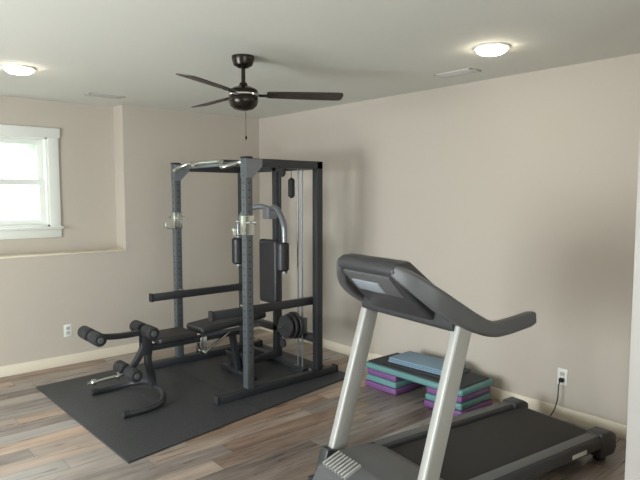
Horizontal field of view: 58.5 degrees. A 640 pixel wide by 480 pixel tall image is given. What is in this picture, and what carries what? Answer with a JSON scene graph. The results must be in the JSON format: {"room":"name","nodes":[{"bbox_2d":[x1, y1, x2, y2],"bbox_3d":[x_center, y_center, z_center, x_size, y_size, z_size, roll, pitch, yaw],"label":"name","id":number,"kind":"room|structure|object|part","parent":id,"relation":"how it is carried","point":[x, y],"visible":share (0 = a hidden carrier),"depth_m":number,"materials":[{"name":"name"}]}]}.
{"room":"home gym","nodes":[
{"label":"home gym","id":0,"kind":"room"},
{"bbox_2d":[0,96,259,366],"bbox_3d":[-3.108,-0.031,4.914,6.000,2.470,0.430,-4,6,-41],"label":"wall","id":1,"kind":"structure","parent":0,"point":[115,162],"depth_m":5.69,"materials":[{"name":"paint"}]},
{"bbox_2d":[0,135,49,227],"bbox_3d":[-2.894,-0.531,5.216,0.730,0.840,0.200,-4,6,-41],"label":"window","id":2,"kind":"structure","parent":1,"relation":"in","point":[44,140],"depth_m":5.37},
{"bbox_3d":[-2.912,-0.722,5.222,0.688,0.419,0.035,-4,6,-41],"label":"sash","id":3,"kind":"part","parent":2,"relation":"part of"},
{"bbox_3d":[-2.886,-0.342,5.221,0.688,0.419,0.035,-4,6,-41],"label":"sash","id":4,"kind":"part","parent":2,"relation":"part of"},
{"bbox_2d":[0,124,61,239],"bbox_3d":[-2.820,-0.517,5.132,0.940,1.025,0.026,-4,6,-41],"label":"window frame","id":5,"kind":"structure","parent":1,"relation":"in","point":[52,135],"depth_m":5.36,"materials":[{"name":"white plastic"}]},
{"bbox_2d":[0,226,63,230],"bbox_3d":[-2.833,-0.098,5.180,0.950,0.025,0.105,-4,6,-41],"label":"window stool","id":6,"kind":"structure","parent":1,"relation":"attached to","point":[53,227],"depth_m":5.26,"materials":[{"name":"white wood"}]},
{"bbox_2d":[0,248,125,258],"bbox_3d":[-3.649,0.206,4.319,4.380,0.014,0.238,-4,6,-41],"label":"trim","id":7,"kind":"structure","parent":1,"relation":"attached to","point":[23,255],"depth_m":5.34,"materials":[{"name":"beige paint"}]},
{"bbox_2d":[63,324,71,336],"bbox_3d":[-2.361,0.848,5.346,0.072,0.116,0.009,-4,6,-41],"label":"electrical outlet","id":8,"kind":"object","parent":1,"relation":"attached to","point":[67,328],"visible":1,"depth_m":5.34,"materials":[{"name":"white plastic"}]},
{"bbox_2d":[0,326,259,377],"bbox_3d":[-2.962,1.166,4.841,6.000,0.095,0.014,-4,6,-41],"label":"baseboard","id":9,"kind":"structure","parent":1,"relation":"attached to","point":[36,365],"depth_m":5.36,"materials":[{"name":"beige paint"}]},
{"bbox_2d":[0,329,625,479],"bbox_3d":[-0.503,1.484,2.048,6.400,0.100,8.700,-4,6,-41],"label":"floor","id":10,"kind":"structure","parent":0,"point":[39,440],"depth_m":3.75,"materials":[{"name":"wood"}]},
{"bbox_2d":[36,342,344,463],"bbox_3d":[-0.964,1.210,4.809,2.200,0.012,1.920,-4,6,-41],"label":"rubber floor mat","id":11,"kind":"object","parent":10,"relation":"on","point":[189,411],"visible":0.68,"depth_m":4.40,"materials":[{"name":"black rubber"}]},
{"bbox_2d":[77,312,265,417],"bbox_3d":[-1.132,0.916,4.664,1.523,0.598,0.677,-4,6,-41],"label":"weight bench","id":12,"kind":"object","parent":11,"relation":"on","point":[176,336],"visible":0.98,"depth_m":4.49,"materials":[{"name":"black metal"}]},
{"bbox_3d":[-1.519,0.712,4.308,0.405,0.072,0.042,-4,6,-41],"label":"developer lever","id":13,"kind":"part","parent":12,"relation":"part of","materials":[{"name":"black metal"}]},
{"bbox_3d":[-1.419,0.918,4.413,0.176,0.226,0.045,-4,6,-41],"label":"developer lever","id":14,"kind":"part","parent":12,"relation":"part of","materials":[{"name":"black metal"}]},
{"bbox_3d":[-1.336,0.989,4.490,0.086,0.324,0.050,-4,6,-41],"label":"leg","id":15,"kind":"part","parent":12,"relation":"part of","materials":[{"name":"black metal"}]},
{"bbox_3d":[-0.743,0.987,5.011,0.109,0.349,0.050,-4,6,-41],"label":"leg","id":16,"kind":"part","parent":12,"relation":"part of","materials":[{"name":"black metal"}]},
{"bbox_2d":[149,156,337,404],"bbox_3d":[-0.706,0.239,5.085,1.240,1.880,1.426,-4,6,-41],"label":"power rack","id":17,"kind":"object","parent":11,"relation":"on","point":[274,252],"visible":0.98,"depth_m":4.96,"materials":[{"name":"grey metal"}]},
{"bbox_3d":[-1.324,0.202,5.310,0.064,1.800,0.064,-4,6,-41],"label":"post","id":18,"kind":"part","parent":17,"relation":"part of","materials":[{"name":"grey metal"}]},
{"bbox_3d":[-0.733,1.083,5.128,0.078,0.140,0.340,-4,6,-41],"label":"foot plate","id":19,"kind":"part","parent":17,"relation":"part of","materials":[{"name":"black metal"}]},
{"bbox_3d":[-0.782,0.164,5.782,0.064,1.800,0.064,-4,6,-41],"label":"post","id":20,"kind":"part","parent":17,"relation":"part of","materials":[{"name":"grey metal"}]},
{"bbox_3d":[-0.563,0.270,4.443,0.064,1.800,0.064,-4,6,-41],"label":"post","id":21,"kind":"part","parent":17,"relation":"part of","materials":[{"name":"grey metal"}]},
{"bbox_3d":[-0.643,-0.043,5.388,0.378,0.595,0.061,3,5,30],"label":"butterfly arm","id":22,"kind":"part","parent":17,"relation":"part of","materials":[{"name":"grey metal"}]},
{"bbox_3d":[-0.402,0.198,5.349,0.064,1.800,0.064,-4,6,-41],"label":"post","id":23,"kind":"part","parent":17,"relation":"part of","materials":[{"name":"black metal"}]},
{"bbox_3d":[-0.377,-0.019,5.084,0.061,0.595,0.378,-2,5,-23],"label":"butterfly arm","id":24,"kind":"part","parent":17,"relation":"part of","materials":[{"name":"grey metal"}]},
{"bbox_3d":[-0.296,0.751,4.952,0.036,0.200,0.200,-4,6,-41],"label":"weight plate","id":25,"kind":"part","parent":17,"relation":"part of","materials":[{"name":"grey metal"}]},
{"bbox_3d":[-0.262,0.749,4.981,0.036,0.220,0.220,-4,6,-41],"label":"weight plate","id":26,"kind":"part","parent":17,"relation":"part of","materials":[{"name":"grey metal"}]},
{"bbox_3d":[-0.228,0.747,5.011,0.036,0.240,0.240,-4,6,-41],"label":"weight plate","id":27,"kind":"part","parent":17,"relation":"part of","materials":[{"name":"grey metal"}]},
{"bbox_3d":[-0.196,0.243,5.040,0.016,1.780,0.016,-4,6,-41],"label":"guide rod","id":28,"kind":"part","parent":17,"relation":"part of","materials":[{"name":"grey metal"}]},
{"bbox_3d":[-0.156,0.246,4.995,0.016,1.780,0.016,-4,6,-41],"label":"guide rod","id":29,"kind":"part","parent":17,"relation":"part of","materials":[{"name":"grey metal"}]},
{"bbox_3d":[-0.021,0.233,4.915,0.064,1.800,0.064,-4,6,-41],"label":"post","id":30,"kind":"part","parent":17,"relation":"part of","materials":[{"name":"black metal"}]},
{"bbox_2d":[365,353,492,415],"bbox_3d":[0.841,1.128,4.547,0.410,0.217,0.970,-4,6,-41],"label":"step","id":31,"kind":"structure","parent":10,"relation":"on","point":[474,393],"depth_m":4.33,"materials":[{"name":"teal plastic"}]},
{"bbox_2d":[382,351,471,377],"bbox_3d":[0.848,0.992,4.575,0.340,0.048,0.630,-4,6,-44],"label":"exercise mat","id":32,"kind":"object","parent":31,"relation":"on","point":[409,360],"visible":0.75,"depth_m":4.56,"materials":[{"name":"blue rubber"}]},
{"bbox_2d":[308,253,615,479],"bbox_3d":[0.849,0.695,3.222,1.800,1.289,0.770,-3,5,-33],"label":"treadmill","id":33,"kind":"object","parent":10,"relation":"on","point":[507,439],"visible":1,"depth_m":3.01,"materials":[{"name":"grey plastic"}]},
{"bbox_3d":[0.265,0.249,3.183,0.151,0.359,0.600,4,6,41],"label":"arm","id":34,"kind":"part","parent":33,"relation":"part of","materials":[{"name":"grey plastic"}]},
{"bbox_2d":[352,278,385,293],"bbox_3d":[0.244,0.224,2.837,0.063,0.064,0.210,-3,5,-33],"label":"display screen","id":35,"kind":"object","parent":33,"relation":"on","point":[366,284],"depth_m":2.81,"materials":[{"name":"grey glass"}]},
{"bbox_2d":[312,444,442,479],"bbox_3d":[0.312,1.229,2.908,0.512,0.182,0.524,-3,5,-33],"label":"hood","id":36,"kind":"object","parent":33,"relation":"attached to","point":[362,461],"depth_m":2.92,"materials":[{"name":"grey plastic"}]},
{"bbox_3d":[0.717,1.190,3.546,1.510,0.080,0.090,-3,5,-33],"label":"rail","id":37,"kind":"part","parent":33,"relation":"part of","materials":[{"name":"grey plastic"}]},
{"bbox_3d":[0.617,0.291,2.652,0.600,0.359,0.151,-1,5,-18],"label":"arm","id":38,"kind":"part","parent":33,"relation":"part of","materials":[{"name":"grey plastic"}]},
{"bbox_3d":[0.932,0.420,2.832,0.398,0.097,0.052,-3,5,-33],"label":"handrail","id":39,"kind":"part","parent":33,"relation":"part of","materials":[{"name":"grey plastic"}]},
{"bbox_3d":[1.059,1.231,3.031,1.510,0.080,0.090,-3,5,-33],"label":"rail","id":40,"kind":"part","parent":33,"relation":"part of","materials":[{"name":"grey plastic"}]},
{"bbox_2d":[0,0,639,118],"bbox_3d":[-0.457,-1.074,1.794,6.400,0.100,8.560,-4,6,-41],"label":"ceiling","id":41,"kind":"structure","parent":0,"point":[361,50],"depth_m":3.35,"materials":[{"name":"paint"}]},
{"bbox_2d":[2,64,35,74],"bbox_3d":[-2.085,-1.171,3.956,0.210,0.046,0.210,-4,6,-41],"label":"ceiling light","id":42,"kind":"object","parent":41,"relation":"attached to","point":[17,69],"depth_m":3.90,"materials":[{"name":"white glass"}]},
{"bbox_2d":[84,93,125,98],"bbox_3d":[-1.904,-1.277,5.066,0.320,0.009,0.130,-4,6,-41],"label":"ceiling vent","id":43,"kind":"object","parent":41,"relation":"attached to","point":[88,94],"depth_m":5.05,"materials":[{"name":"white metal"}]},
{"bbox_2d":[176,54,342,139],"bbox_3d":[-0.583,-0.914,3.742,1.158,0.525,1.041,-4,6,-41],"label":"ceiling fan","id":44,"kind":"object","parent":41,"relation":"hanging from","point":[243,97],"depth_m":3.62,"materials":[{"name":"black metal"}]},
{"bbox_2d":[434,68,480,77],"bbox_3d":[0.988,-1.203,4.119,0.130,0.009,0.320,-4,6,-41],"label":"ceiling vent","id":45,"kind":"object","parent":41,"relation":"attached to","point":[468,70],"depth_m":4.10,"materials":[{"name":"white metal"}]},
{"bbox_2d":[474,42,509,55],"bbox_3d":[1.025,-1.128,3.411,0.210,0.046,0.210,-4,6,-41],"label":"ceiling light","id":46,"kind":"object","parent":41,"relation":"attached to","point":[487,49],"depth_m":3.35,"materials":[{"name":"white glass"}]},
{"bbox_2d":[259,53,639,424],"bbox_3d":[1.804,0.043,3.974,0.150,2.470,8.320,-4,6,-41],"label":"wall","id":47,"kind":"structure","parent":0,"point":[512,195],"depth_m":4.36,"materials":[{"name":"paint"}]},
{"bbox_2d":[260,327,626,438],"bbox_3d":[0.776,1.144,5.115,0.014,0.095,4.496,-4,6,-41],"label":"baseboard","id":48,"kind":"structure","parent":47,"relation":"attached to","point":[562,413],"depth_m":4.10,"materials":[{"name":"beige paint"}]},
{"bbox_2d":[550,368,567,415],"bbox_3d":[1.480,1.100,3.949,0.529,0.370,0.069,-2,5,-22],"label":"electrical outlet","id":49,"kind":"object","parent":47,"relation":"attached to","point":[562,376],"visible":0.71,"depth_m":4.02,"materials":[{"name":"white plastic"}]},
{"bbox_3d":[1.464,1.139,3.941,0.493,0.295,0.047,-2,5,-24],"label":"plug cord","id":50,"kind":"part","parent":49,"relation":"part of","materials":[{"name":"black plastic"}]},
{"bbox_3d":[1.713,0.966,4.033,0.006,0.116,0.072,-4,6,-41],"label":"plate","id":51,"kind":"part","parent":49,"relation":"part of","materials":[{"name":"white plastic"}]},
{"bbox_3d":[2.972,0.220,1.721,1.070,2.470,3.380,-4,6,-41],"label":"wall partition","id":52,"kind":"structure","parent":0,"visible":0},
{"bbox_2d":[625,138,639,479],"bbox_3d":[1.482,0.151,2.596,0.016,2.470,0.103,-4,6,-41],"label":"trim","id":53,"kind":"structure","parent":52,"relation":"attached to","point":[632,462],"depth_m":2.65,"materials":[{"name":"grey paint"}]}
]}

